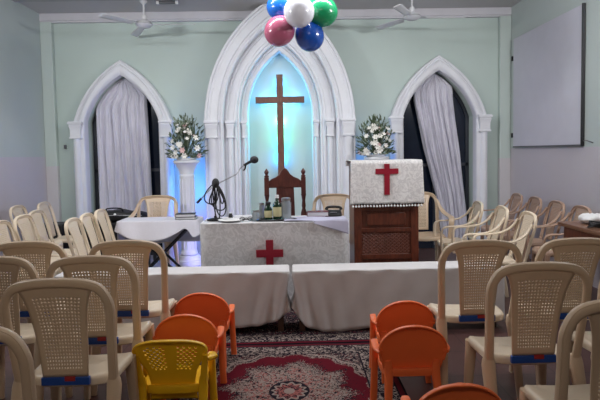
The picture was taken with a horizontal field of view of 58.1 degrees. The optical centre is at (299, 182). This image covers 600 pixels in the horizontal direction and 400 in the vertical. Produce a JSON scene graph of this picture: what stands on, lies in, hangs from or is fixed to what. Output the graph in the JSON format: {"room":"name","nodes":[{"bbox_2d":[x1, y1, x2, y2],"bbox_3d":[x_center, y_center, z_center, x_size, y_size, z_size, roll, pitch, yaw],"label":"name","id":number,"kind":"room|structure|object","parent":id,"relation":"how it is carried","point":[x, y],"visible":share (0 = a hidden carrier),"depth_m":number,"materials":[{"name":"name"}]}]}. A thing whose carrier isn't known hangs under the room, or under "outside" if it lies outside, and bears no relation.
{"room":"house of worship","nodes":[
{"label":"house of worship","id":0,"kind":"room"},
{"bbox_2d":[0,0,47,275],"bbox_3d":[-3.349,-0.322,2.424,0.120,3.245,10.200,-1,3,-1],"label":"wall","id":1,"kind":"structure","parent":0,"point":[23,179],"depth_m":6.52,"materials":[{"name":"paint"}]},
{"bbox_2d":[19,0,521,13],"bbox_3d":[-0.216,-2.054,2.423,6.450,0.100,10.520,-1,3,-1],"label":"ceiling","id":2,"kind":"structure","parent":0,"point":[183,5],"depth_m":6.85,"materials":[{"name":"grey paint"}]},
{"bbox_2d":[12,0,138,1],"bbox_3d":[-0.286,-2.210,6.255,6.210,0.025,0.450,-1,3,-1],"label":"trim","id":3,"kind":"structure","parent":2,"relation":"attached to","point":[12,0],"depth_m":6.41,"materials":[{"name":"paint"}]},
{"bbox_2d":[99,0,194,36],"bbox_3d":[-1.753,-2.038,6.508,0.992,0.345,1.112,-1,3,-1],"label":"ceiling fan","id":4,"kind":"object","parent":2,"relation":"hanging from","point":[142,24],"visible":1,"depth_m":6.44,"materials":[{"name":"white metal"}]},
{"bbox_2d":[156,0,177,4],"bbox_3d":[-1.617,-2.197,6.577,0.260,0.040,0.044,-1,3,-1],"label":"ceiling fitting","id":5,"kind":"object","parent":2,"relation":"attached to","point":[175,1],"visible":1,"depth_m":6.56,"materials":[{"name":"grey plastic"}]},
{"bbox_2d":[375,0,463,29],"bbox_3d":[1.445,-2.086,6.340,0.984,0.345,1.113,-1,3,-1],"label":"ceiling fan","id":6,"kind":"object","parent":2,"relation":"hanging from","point":[409,15],"visible":1,"depth_m":6.33,"materials":[{"name":"white metal"}]},
{"bbox_3d":[0.003,-1.833,4.834,0.008,0.625,0.004,-1,3,-1],"label":"string","id":7,"kind":"object","parent":2,"relation":"hanging from","visible":0},
{"bbox_2d":[266,0,287,17],"bbox_3d":[-0.173,-1.590,4.886,0.254,0.244,0.251,-3,4,-27],"label":"balloon","id":8,"kind":"object","parent":7,"relation":"hanging from","point":[274,7],"visible":0.48,"depth_m":4.79,"materials":[{"name":"blue rubber"}]},
{"bbox_2d":[264,15,294,46],"bbox_3d":[-0.181,-1.347,4.788,0.271,0.274,0.264,-1,3,-1],"label":"balloon","id":9,"kind":"object","parent":7,"relation":"hanging from","point":[277,31],"visible":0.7,"depth_m":4.69,"materials":[{"name":"pink rubber"}]},
{"bbox_2d":[284,0,313,27],"bbox_3d":[-0.008,-1.464,4.622,0.269,0.265,0.274,2,5,43],"label":"balloon","id":10,"kind":"object","parent":7,"relation":"hanging from","point":[298,13],"visible":1,"depth_m":4.52,"materials":[{"name":"white rubber"}]},
{"bbox_2d":[295,22,323,51],"bbox_3d":[0.085,-1.339,4.864,0.263,0.308,0.262,-1,3,-1],"label":"balloon","id":11,"kind":"object","parent":7,"relation":"hanging from","point":[309,38],"visible":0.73,"depth_m":4.77,"materials":[{"name":"blue rubber"}]},
{"bbox_2d":[310,0,337,27],"bbox_3d":[0.190,-1.528,4.825,0.283,0.276,0.287,-4,5,-44],"label":"balloon","id":12,"kind":"object","parent":11,"relation":"attached to","point":[325,11],"visible":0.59,"depth_m":4.72,"materials":[{"name":"green rubber"}]},
{"bbox_2d":[53,18,497,254],"bbox_3d":[-0.276,-0.660,7.351,6.210,3.245,0.160,-1,3,-1],"label":"wall","id":13,"kind":"structure","parent":0,"point":[179,61],"depth_m":7.24,"materials":[{"name":"green paint"}]},
{"bbox_2d":[40,22,61,221],"bbox_3d":[-3.301,-0.541,7.181,0.150,3.135,0.080,-1,3,-1],"label":"trim","id":14,"kind":"structure","parent":13,"relation":"attached to","point":[46,28],"depth_m":7.13,"materials":[{"name":"paint"}]},
{"bbox_2d":[67,60,174,257],"bbox_3d":[-2.336,-0.303,7.145,1.358,2.630,0.214,-1,3,-1],"label":"trim","id":15,"kind":"structure","parent":13,"relation":"attached to","point":[78,128],"depth_m":7.09,"materials":[{"name":"white paint"}]},
{"bbox_2d":[96,78,152,215],"bbox_3d":[-2.378,-0.218,7.324,0.735,2.382,0.085,-1,3,-1],"label":"curtain","id":16,"kind":"object","parent":13,"relation":"hanging from","point":[123,144],"visible":0.73,"depth_m":7.30,"materials":[{"name":"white fabric"}]},
{"bbox_2d":[92,99,162,248],"bbox_3d":[-2.340,-0.230,7.447,1.010,2.450,0.060,-1,3,-1],"label":"window","id":17,"kind":"structure","parent":13,"relation":"in","point":[153,124],"depth_m":7.42,"materials":[{"name":"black glass"}]},
{"bbox_2d":[39,7,510,23],"bbox_3d":[-0.302,-2.216,7.144,6.210,0.115,0.075,-1,3,-1],"label":"trim","id":18,"kind":"structure","parent":13,"relation":"attached to","point":[492,12],"depth_m":7.11,"materials":[{"name":"paint"}]},
{"bbox_2d":[203,4,355,250],"bbox_3d":[-0.255,-0.642,7.042,1.930,3.243,0.459,-1,3,-1],"label":"arch","id":19,"kind":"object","parent":13,"relation":"attached to","point":[237,68],"depth_m":6.94,"materials":[{"name":"white paint"}]},
{"bbox_2d":[255,74,303,174],"bbox_3d":[-0.259,-0.707,7.205,0.644,1.455,0.126,-1,3,-1],"label":"wall cross","id":20,"kind":"object","parent":13,"relation":"attached to","point":[280,99],"visible":0.81,"depth_m":7.13,"materials":[{"name":"brown wood"}]},
{"bbox_2d":[403,88,468,247],"bbox_3d":[1.859,-0.310,7.520,1.010,2.450,0.060,-1,3,-1],"label":"window","id":21,"kind":"structure","parent":13,"relation":"in","point":[413,146],"depth_m":7.50,"materials":[{"name":"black glass"}]},
{"bbox_2d":[388,55,492,239],"bbox_3d":[1.863,-0.383,7.219,1.358,2.630,0.214,-1,3,-1],"label":"trim","id":22,"kind":"structure","parent":13,"relation":"attached to","point":[481,120],"depth_m":7.16,"materials":[{"name":"white paint"}]},
{"bbox_2d":[414,73,467,239],"bbox_3d":[1.932,-0.300,7.399,0.738,2.382,0.085,-1,3,-1],"label":"curtain","id":23,"kind":"object","parent":13,"relation":"hanging from","point":[433,99],"visible":0.88,"depth_m":7.38,"materials":[{"name":"white fabric"}]},
{"bbox_2d":[498,16,510,226],"bbox_3d":[2.756,-0.656,7.287,0.150,3.135,0.080,-1,3,-1],"label":"trim","id":24,"kind":"structure","parent":13,"relation":"attached to","point":[504,22],"depth_m":7.23,"materials":[{"name":"paint"}]},
{"bbox_2d":[0,248,597,399],"bbox_3d":[-0.156,1.285,2.615,6.450,0.100,10.520,-1,3,-1],"label":"floor","id":25,"kind":"structure","parent":0,"point":[415,387],"depth_m":3.40,"materials":[{"name":"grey tile"}]},
{"bbox_2d":[0,326,36,399],"bbox_3d":[-1.026,0.851,1.799,0.456,0.898,0.454,-1,3,-1],"label":"plastic chair","id":26,"kind":"object","parent":25,"relation":"on","point":[10,338],"visible":1,"depth_m":1.60,"materials":[{"name":"beige plastic"}]},
{"bbox_2d":[0,220,59,319],"bbox_3d":[-2.283,0.737,4.521,0.454,0.858,0.413,-1,3,-5],"label":"plastic chair","id":27,"kind":"object","parent":25,"relation":"on","point":[4,234],"visible":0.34,"depth_m":4.56,"materials":[{"name":"beige plastic"}]},
{"bbox_2d":[9,205,62,277],"bbox_3d":[-2.889,0.665,5.958,0.454,0.858,0.413,-1,3,-5],"label":"plastic chair","id":28,"kind":"object","parent":25,"relation":"on","point":[17,210],"visible":0.28,"depth_m":5.93,"materials":[{"name":"beige plastic"}]},
{"bbox_2d":[0,256,72,399],"bbox_3d":[-1.526,0.797,2.878,0.456,0.898,0.454,-1,3,-1],"label":"plastic chair","id":29,"kind":"object","parent":25,"relation":"on","point":[8,264],"visible":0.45,"depth_m":2.73,"materials":[{"name":"beige plastic"}]},
{"bbox_2d":[13,214,69,279],"bbox_3d":[-2.311,0.713,4.950,0.454,0.858,0.413,-1,3,-5],"label":"plastic chair","id":30,"kind":"object","parent":25,"relation":"on","point":[22,221],"visible":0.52,"depth_m":4.93,"materials":[{"name":"beige plastic"}]},
{"bbox_2d":[0,241,91,393],"bbox_3d":[-1.574,0.772,3.337,0.456,0.898,0.454,-1,3,-1],"label":"plastic chair","id":31,"kind":"object","parent":25,"relation":"on","point":[23,248],"visible":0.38,"depth_m":3.13,"materials":[{"name":"beige plastic"}]},
{"bbox_2d":[28,210,78,259],"bbox_3d":[-2.398,0.690,5.377,0.454,0.858,0.413,-1,3,-5],"label":"plastic chair","id":32,"kind":"object","parent":25,"relation":"on","point":[37,215],"visible":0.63,"depth_m":5.38,"materials":[{"name":"beige plastic"}]},
{"bbox_2d":[44,221,67,248],"bbox_3d":[-3.054,0.775,6.734,0.320,0.550,0.351,-1,3,-1],"label":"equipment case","id":33,"kind":"object","parent":25,"relation":"on","point":[60,224],"visible":0.04,"depth_m":6.59,"materials":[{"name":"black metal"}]},
{"bbox_2d":[37,201,86,252],"bbox_3d":[-2.776,0.642,6.329,0.454,0.858,0.413,-1,3,-5],"label":"plastic chair","id":34,"kind":"object","parent":25,"relation":"on","point":[43,206],"visible":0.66,"depth_m":6.35,"materials":[{"name":"beige plastic"}]},
{"bbox_2d":[0,278,138,399],"bbox_3d":[-0.976,0.817,2.369,0.456,0.898,0.454,-1,3,-1],"label":"plastic chair","id":35,"kind":"object","parent":25,"relation":"on","point":[57,371],"visible":0.98,"depth_m":2.22,"materials":[{"name":"beige plastic"}]},
{"bbox_2d":[64,217,88,255],"bbox_3d":[-1.724,0.721,4.631,0.454,0.858,0.413,-1,3,-5],"label":"plastic chair","id":36,"kind":"object","parent":25,"relation":"on","point":[72,224],"visible":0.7,"depth_m":4.57,"materials":[{"name":"beige plastic"}]},
{"bbox_2d":[45,255,156,399],"bbox_3d":[-1.020,0.790,2.847,0.456,0.898,0.454,-1,3,-1],"label":"plastic chair","id":37,"kind":"object","parent":25,"relation":"on","point":[127,333],"visible":0.47,"depth_m":2.68,"materials":[{"name":"beige plastic"}]},
{"bbox_2d":[79,213,137,266],"bbox_3d":[-1.751,0.700,5.000,0.454,0.858,0.413,-1,3,-5],"label":"plastic chair","id":38,"kind":"object","parent":25,"relation":"on","point":[85,218],"visible":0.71,"depth_m":4.95,"materials":[{"name":"beige plastic"}]},
{"bbox_2d":[68,222,156,264],"bbox_3d":[-2.324,0.757,6.732,1.040,0.560,0.400,-1,3,-1],"label":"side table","id":39,"kind":"object","parent":25,"relation":"on","point":[113,224],"visible":0.04,"depth_m":6.87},
{"bbox_2d":[91,207,151,221],"bbox_3d":[-2.270,0.384,6.702,0.840,0.183,0.320,-1,3,-1],"label":"bag","id":40,"kind":"object","parent":39,"relation":"on","point":[116,215],"visible":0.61,"depth_m":6.59,"materials":[{"name":"fabric"}]},
{"bbox_2d":[94,209,148,267],"bbox_3d":[-1.758,0.679,5.359,0.454,0.858,0.413,-1,3,-5],"label":"plastic chair","id":41,"kind":"object","parent":25,"relation":"on","point":[100,214],"visible":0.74,"depth_m":5.31,"materials":[{"name":"beige plastic"}]},
{"bbox_2d":[89,240,178,395],"bbox_3d":[-0.994,0.763,3.307,0.456,0.898,0.454,-1,3,-1],"label":"plastic chair","id":42,"kind":"object","parent":25,"relation":"on","point":[165,308],"visible":0.66,"depth_m":3.14,"materials":[{"name":"beige plastic"}]},
{"bbox_2d":[128,195,178,266],"bbox_3d":[-1.688,0.607,6.249,0.615,0.898,0.520,-1,3,-1],"label":"armchair","id":43,"kind":"object","parent":25,"relation":"on","point":[158,199],"visible":0.48,"depth_m":6.42,"materials":[{"name":"beige plastic"}]},
{"bbox_2d":[149,229,187,267],"bbox_3d":[-1.467,0.731,5.745,0.820,0.690,0.340,-1,3,-1],"label":"folding stand","id":44,"kind":"object","parent":25,"relation":"on","point":[184,231],"visible":0.28,"depth_m":5.62,"materials":[{"name":"black metal"}]},
{"bbox_2d":[114,216,203,241],"bbox_3d":[-1.463,0.519,5.727,0.916,0.280,0.440,-1,3,-1],"label":"cloth","id":45,"kind":"object","parent":44,"relation":"on","point":[157,229],"visible":0.79,"depth_m":5.54,"materials":[{"name":"white fabric"}]},
{"bbox_2d":[175,215,197,219],"bbox_3d":[-1.182,0.362,5.649,0.210,0.025,0.150,-1,3,-1],"label":"book","id":46,"kind":"object","parent":45,"relation":"on","point":[196,216],"visible":0.79,"depth_m":5.58,"materials":[{"name":"white paper"}]},
{"bbox_2d":[175,212,195,216],"bbox_3d":[-1.192,0.333,5.647,0.200,0.032,0.140,-1,3,-3],"label":"book","id":47,"kind":"object","parent":46,"relation":"on","point":[191,214],"visible":1,"depth_m":5.59,"materials":[{"name":"white paper"}]},
{"bbox_2d":[173,160,200,266],"bbox_3d":[-1.401,0.366,6.757,0.340,1.305,0.340,-1,3,-1],"label":"pedestal","id":48,"kind":"object","parent":25,"relation":"on","point":[189,256],"visible":0.83,"depth_m":6.67,"materials":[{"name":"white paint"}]},
{"bbox_2d":[164,113,208,159],"bbox_3d":[-1.412,-0.580,6.693,0.563,0.592,0.429,-1,3,-1],"label":"flower arrangement","id":49,"kind":"object","parent":48,"relation":"on","point":[183,131],"visible":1,"depth_m":6.64,"materials":[{"name":"white plant"}]},
{"bbox_2d":[176,158,196,159],"bbox_3d":[-1.413,-0.299,6.719,0.260,0.028,0.260,-1,3,-1],"label":"bowl","id":50,"kind":"object","parent":48,"relation":"on","point":[176,158],"depth_m":6.61,"materials":[{"name":"white ceramic"}]},
{"bbox_2d":[278,316,283,330],"bbox_3d":[-0.969,0.927,4.223,1.735,0.460,0.220,-1,3,-1],"label":"bench","id":51,"kind":"object","parent":25,"relation":"on","point":[281,320],"visible":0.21,"depth_m":4.14,"materials":[{"name":"brown wood"}]},
{"bbox_2d":[54,265,290,336],"bbox_3d":[-0.968,0.916,4.222,1.799,0.475,0.304,-1,3,-1],"label":"tablecloth","id":52,"kind":"object","parent":51,"relation":"on","point":[259,294],"visible":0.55,"depth_m":4.09,"materials":[{"name":"white fabric"}]},
{"bbox_2d":[264,168,306,215],"bbox_3d":[-0.155,0.447,5.836,0.518,1.204,0.526,-1,3,-1],"label":"chair","id":53,"kind":"object","parent":25,"relation":"on","point":[284,183],"visible":0.31,"depth_m":6.02,"materials":[{"name":"brown wood"}]},
{"bbox_2d":[171,342,407,399],"bbox_3d":[-0.060,1.202,3.095,1.332,0.009,1.555,-1,3,-1],"label":"rug","id":54,"kind":"object","parent":25,"relation":"on","point":[310,371],"visible":0.71,"depth_m":3.35,"materials":[{"name":"red fabric"}]},
{"bbox_2d":[132,339,217,399],"bbox_3d":[-0.623,0.990,2.731,0.449,0.498,0.312,-1,3,-1],"label":"child chair","id":55,"kind":"object","parent":54,"relation":"on","point":[170,380],"visible":0.94,"depth_m":2.63,"materials":[{"name":"yellow plastic"}]},
{"bbox_2d":[152,314,226,399],"bbox_3d":[-0.636,0.967,3.138,0.399,0.499,0.311,-1,3,-1],"label":"child chair","id":56,"kind":"object","parent":54,"relation":"on","point":[180,326],"visible":0.66,"depth_m":3.03,"materials":[{"name":"orange plastic"}]},
{"bbox_2d":[173,292,236,367],"bbox_3d":[-0.630,0.940,3.597,0.399,0.499,0.311,-1,3,-1],"label":"child chair","id":57,"kind":"object","parent":54,"relation":"on","point":[212,307],"visible":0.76,"depth_m":3.49,"materials":[{"name":"orange plastic"}]},
{"bbox_2d":[369,300,435,383],"bbox_3d":[0.625,0.933,3.329,0.387,0.499,0.311,-1,3,-1],"label":"child chair","id":58,"kind":"object","parent":54,"relation":"on","point":[394,315],"visible":0.66,"depth_m":3.22,"materials":[{"name":"orange plastic"}]},
{"bbox_2d":[370,325,449,399],"bbox_3d":[0.578,0.960,2.879,0.399,0.499,0.311,-1,3,-1],"label":"child chair","id":59,"kind":"object","parent":54,"relation":"on","point":[409,350],"visible":0.99,"depth_m":2.78,"materials":[{"name":"orange plastic"}]},
{"bbox_2d":[226,308,376,345],"bbox_3d":[-0.056,1.125,4.431,2.000,0.008,1.100,-1,3,-1],"label":"rug","id":60,"kind":"object","parent":25,"relation":"on","point":[266,334],"visible":0.2,"depth_m":4.05,"materials":[{"name":"carpet"}]},
{"bbox_2d":[299,319,495,330],"bbox_3d":[0.753,0.894,4.253,1.580,0.460,0.220,-1,3,-1],"label":"bench","id":61,"kind":"object","parent":60,"relation":"on","point":[302,326],"visible":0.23,"depth_m":4.15,"materials":[{"name":"brown wood"}]},
{"bbox_2d":[291,261,504,331],"bbox_3d":[0.753,0.882,4.252,1.647,0.470,0.322,-1,3,-1],"label":"tablecloth","id":62,"kind":"object","parent":61,"relation":"on","point":[338,297],"visible":0.69,"depth_m":4.11,"materials":[{"name":"white fabric"}]},
{"bbox_2d":[311,193,349,242],"bbox_3d":[0.396,0.583,6.016,0.615,0.898,0.520,-1,3,-1],"label":"armchair","id":63,"kind":"object","parent":25,"relation":"on","point":[334,198],"visible":0.16,"depth_m":6.22,"materials":[{"name":"beige plastic"}]},
{"bbox_2d":[364,156,388,159],"bbox_3d":[0.968,0.321,6.798,0.340,1.305,0.340,-1,3,-1],"label":"pedestal","id":64,"kind":"object","parent":25,"relation":"on","point":[384,157],"visible":0.12,"depth_m":6.62,"materials":[{"name":"white paint"}]},
{"bbox_2d":[355,113,395,156],"bbox_3d":[0.938,-0.601,6.734,0.539,0.545,0.419,-1,3,-1],"label":"flower arrangement","id":65,"kind":"object","parent":64,"relation":"on","point":[375,147],"visible":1,"depth_m":6.68,"materials":[{"name":"white plant"}]},
{"bbox_2d":[365,154,385,156],"bbox_3d":[0.946,-0.344,6.760,0.260,0.028,0.260,-1,3,-1],"label":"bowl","id":66,"kind":"object","parent":64,"relation":"on","point":[367,155],"depth_m":6.65,"materials":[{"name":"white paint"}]},
{"bbox_2d":[348,162,418,262],"bbox_3d":[0.838,0.421,5.469,0.670,1.262,0.460,-1,3,-1],"label":"lectern","id":67,"kind":"object","parent":25,"relation":"on","point":[378,234],"visible":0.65,"depth_m":5.28,"materials":[{"name":"brown wood"}]},
{"bbox_2d":[345,159,424,207],"bbox_3d":[0.831,-0.007,5.426,0.719,0.451,0.533,-1,3,-1],"label":"cloth","id":68,"kind":"object","parent":67,"relation":"on","point":[385,181],"visible":1,"depth_m":5.18,"materials":[{"name":"white fabric"}]},
{"bbox_2d":[418,192,454,260],"bbox_3d":[1.375,0.561,6.083,0.615,0.898,0.520,-1,3,-1],"label":"armchair","id":69,"kind":"object","parent":25,"relation":"on","point":[423,236],"visible":0.41,"depth_m":6.20,"materials":[{"name":"beige plastic"}]},
{"bbox_2d":[401,382,500,399],"bbox_3d":[0.611,0.999,2.191,0.399,0.499,0.311,-1,3,-1],"label":"child chair","id":70,"kind":"object","parent":25,"relation":"on","point":[455,391],"visible":1,"depth_m":2.06,"materials":[{"name":"orange plastic"}]},
{"bbox_2d":[433,201,483,260],"bbox_3d":[1.677,0.608,5.715,0.456,0.835,0.541,-1,3,5],"label":"armchair","id":71,"kind":"object","parent":25,"relation":"on","point":[442,242],"visible":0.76,"depth_m":5.72,"materials":[{"name":"beige plastic"}]},
{"bbox_2d":[427,239,523,399],"bbox_3d":[0.975,0.740,3.102,0.456,0.898,0.454,-1,3,-1],"label":"plastic chair","id":72,"kind":"object","parent":25,"relation":"on","point":[471,312],"visible":0.79,"depth_m":2.93,"materials":[{"name":"beige plastic"}]},
{"bbox_2d":[451,205,508,296],"bbox_3d":[1.737,0.636,5.207,0.456,0.835,0.541,-1,3,5],"label":"armchair","id":73,"kind":"object","parent":25,"relation":"on","point":[501,211],"visible":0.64,"depth_m":5.15,"materials":[{"name":"beige plastic"}]},
{"bbox_2d":[476,193,522,251],"bbox_3d":[2.451,0.543,6.618,0.456,0.835,0.541,-1,3,5],"label":"armchair","id":74,"kind":"object","parent":25,"relation":"on","point":[516,197],"visible":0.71,"depth_m":6.58,"materials":[{"name":"beige plastic"}]},
{"bbox_2d":[471,211,536,297],"bbox_3d":[1.776,0.665,4.699,0.456,0.835,0.541,-1,3,5],"label":"armchair","id":75,"kind":"object","parent":25,"relation":"on","point":[528,217],"visible":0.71,"depth_m":4.66,"materials":[{"name":"beige plastic"}]},
{"bbox_2d":[490,196,541,261],"bbox_3d":[2.450,0.572,6.108,0.456,0.835,0.541,-1,3,5],"label":"armchair","id":76,"kind":"object","parent":25,"relation":"on","point":[535,201],"visible":0.32,"depth_m":6.08,"materials":[{"name":"beige plastic"}]},
{"bbox_2d":[464,261,591,394],"bbox_3d":[1.031,0.772,2.514,0.456,0.898,0.454,-1,3,-1],"label":"plastic chair","id":77,"kind":"object","parent":25,"relation":"on","point":[540,350],"visible":0.97,"depth_m":2.36,"materials":[{"name":"beige plastic"}]},
{"bbox_2d":[507,200,564,284],"bbox_3d":[2.449,0.601,5.599,0.456,0.835,0.541,-1,3,5],"label":"armchair","id":78,"kind":"object","parent":25,"relation":"on","point":[557,206],"visible":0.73,"depth_m":5.58,"materials":[{"name":"beige plastic"}]},
{"bbox_2d":[509,237,599,373],"bbox_3d":[1.500,0.730,3.111,0.456,0.898,0.454,-1,3,-1],"label":"plastic chair","id":79,"kind":"object","parent":25,"relation":"on","point":[571,246],"visible":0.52,"depth_m":2.92,"materials":[{"name":"beige plastic"}]},
{"bbox_2d":[526,205,591,298],"bbox_3d":[2.439,0.630,5.090,0.456,0.835,0.541,-1,3,5],"label":"armchair","id":80,"kind":"object","parent":25,"relation":"on","point":[579,209],"visible":0.24,"depth_m":5.13,"materials":[{"name":"beige plastic"}]},
{"bbox_2d":[519,299,599,399],"bbox_3d":[1.072,0.804,1.945,0.456,0.898,0.454,-1,3,-1],"label":"plastic chair","id":81,"kind":"object","parent":25,"relation":"on","point":[561,390],"visible":1,"depth_m":1.77,"materials":[{"name":"beige plastic"}]},
{"bbox_2d":[558,221,599,300],"bbox_3d":[2.514,0.726,4.080,0.620,0.752,1.070,-1,3,-1],"label":"side table","id":82,"kind":"object","parent":25,"relation":"on","point":[572,229],"visible":0.22,"depth_m":4.34,"materials":[{"name":"brown wood"}]},
{"bbox_2d":[578,213,599,222],"bbox_3d":[2.400,0.287,4.430,0.208,0.083,0.188,-1,3,-1],"label":"folded cloth","id":83,"kind":"object","parent":82,"relation":"on","point":[584,217],"visible":0.87,"depth_m":4.38,"materials":[{"name":"white fabric"}]},
{"bbox_2d":[587,220,599,227],"bbox_3d":[2.294,0.320,4.168,0.128,0.053,0.127,2,5,44],"label":"coiled cable","id":84,"kind":"object","parent":82,"relation":"on","point":[594,224],"visible":1,"depth_m":4.14,"materials":[{"name":"black rubber"}]},
{"bbox_2d":[568,281,599,384],"bbox_3d":[1.550,0.760,2.573,0.456,0.898,0.454,-1,3,-1],"label":"plastic chair","id":85,"kind":"object","parent":25,"relation":"on","point":[587,340],"visible":0.18,"depth_m":2.62,"materials":[{"name":"beige plastic"}]},
{"bbox_2d":[510,0,599,288],"bbox_3d":[2.978,-0.442,2.534,0.120,3.245,10.200,-1,3,-1],"label":"wall","id":86,"kind":"structure","parent":0,"point":[570,175],"depth_m":5.86,"materials":[{"name":"paint"}]},
{"bbox_2d":[511,3,592,147],"bbox_3d":[2.823,-1.128,6.208,0.036,1.422,1.942,-1,3,-1],"label":"projection screen","id":87,"kind":"object","parent":86,"relation":"attached to","point":[548,59],"visible":1,"depth_m":6.04,"materials":[{"name":"white fabric"}]},
{"bbox_3d":[-0.223,0.721,4.976,1.200,0.758,0.400,-1,3,-1],"label":"table","id":88,"kind":"object","parent":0,"visible":0},
{"bbox_2d":[200,215,349,299],"bbox_3d":[-0.218,0.706,4.969,1.344,0.750,0.572,-1,3,-1],"label":"tablecloth","id":89,"kind":"object","parent":88,"relation":"on","point":[246,242],"visible":0.46,"depth_m":4.72,"materials":[{"name":"white fabric"}]},
{"bbox_2d":[196,165,243,220],"bbox_3d":[-0.709,0.081,4.900,0.475,0.514,0.160,-1,3,-1],"label":"microphone stand","id":90,"kind":"object","parent":89,"relation":"on","point":[200,199],"visible":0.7,"depth_m":4.89,"materials":[{"name":"black metal"}]},
{"bbox_2d":[204,178,226,219],"bbox_3d":[-0.766,0.144,4.864,0.206,0.374,0.075,-1,3,-1],"label":"microphone cable","id":91,"kind":"object","parent":90,"relation":"on","point":[215,182],"visible":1,"depth_m":4.85,"materials":[{"name":"black rubber"}]},
{"bbox_2d":[243,156,257,170],"bbox_3d":[-0.447,-0.176,4.891,0.144,0.135,0.066,-1,3,-1],"label":"microphone","id":92,"kind":"object","parent":90,"relation":"attached to","point":[253,159],"visible":1,"depth_m":4.87,"materials":[{"name":"black metal"}]},
{"bbox_2d":[250,156,257,163],"bbox_3d":[-0.414,-0.210,4.889,0.077,0.068,0.066,-1,3,-1],"label":"grille","id":93,"kind":"object","parent":92,"relation":"attached to","point":[253,159],"depth_m":4.86,"materials":[{"name":"black metal"}]},
{"bbox_2d":[218,218,241,221],"bbox_3d":[-0.623,0.333,4.816,0.220,0.018,0.220,-1,3,-1],"label":"plate","id":94,"kind":"object","parent":89,"relation":"on","point":[222,219],"visible":1,"depth_m":4.85,"materials":[{"name":"white ceramic"}]},
{"bbox_2d":[234,215,251,219],"bbox_3d":[-0.482,0.317,5.018,0.260,0.022,0.180,-1,3,-7],"label":"paper stack","id":95,"kind":"object","parent":89,"relation":"on","point":[235,216],"visible":0.53,"depth_m":4.98,"materials":[{"name":"white paper"}]},
{"bbox_2d":[250,218,296,220],"bbox_3d":[-0.238,0.327,4.853,0.430,0.012,0.184,-1,3,-1],"label":"tray","id":96,"kind":"object","parent":89,"relation":"on","point":[272,219],"visible":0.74,"depth_m":4.78,"materials":[{"name":"black metal"}]},
{"bbox_2d":[252,210,259,220],"bbox_3d":[-0.394,0.288,4.818,0.068,0.097,0.068,-1,3,-1],"label":"glass jar","id":97,"kind":"object","parent":96,"relation":"on","point":[255,213],"visible":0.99,"depth_m":4.79,"materials":[{"name":"glass"}]},
{"bbox_2d":[259,202,264,218],"bbox_3d":[-0.346,0.253,4.917,0.052,0.153,0.052,-1,3,-1],"label":"glass jar","id":98,"kind":"object","parent":96,"relation":"on","point":[261,204],"visible":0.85,"depth_m":4.90,"materials":[{"name":"glass"}]},
{"bbox_2d":[264,202,272,219],"bbox_3d":[-0.285,0.246,4.838,0.074,0.157,0.074,-1,3,-1],"label":"bottle","id":99,"kind":"object","parent":96,"relation":"on","point":[268,210],"visible":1,"depth_m":4.81,"materials":[{"name":"green glass"}]},
{"bbox_2d":[273,195,281,219],"bbox_3d":[-0.205,0.215,4.837,0.078,0.217,0.078,-1,3,-1],"label":"bottle","id":100,"kind":"object","parent":96,"relation":"on","point":[277,211],"visible":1,"depth_m":4.81,"materials":[{"name":"green glass"}]},
{"bbox_2d":[281,197,290,218],"bbox_3d":[-0.125,0.225,4.859,0.090,0.189,0.090,-1,3,-1],"label":"glass jar","id":101,"kind":"object","parent":96,"relation":"on","point":[285,204],"visible":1,"depth_m":4.82,"materials":[{"name":"glass"}]},
{"bbox_2d":[284,216,347,233],"bbox_3d":[0.138,0.377,4.838,0.560,0.129,0.299,-1,3,-1],"label":"sheet","id":102,"kind":"object","parent":89,"relation":"on","point":[340,223],"visible":0.97,"depth_m":4.71,"materials":[{"name":"white fabric"}]},
{"bbox_2d":[307,210,328,216],"bbox_3d":[0.163,0.283,5.018,0.200,0.042,0.120,-1,3,-1],"label":"book","id":103,"kind":"object","parent":89,"relation":"on","point":[319,212],"visible":1,"depth_m":4.96,"materials":[{"name":"white paper"}]},
{"bbox_2d":[325,205,342,216],"bbox_3d":[0.317,0.261,5.070,0.173,0.099,0.118,0,3,10],"label":"telephone","id":104,"kind":"object","parent":89,"relation":"on","point":[332,213],"visible":0.87,"depth_m":5.05,"materials":[{"name":"grey plastic"}]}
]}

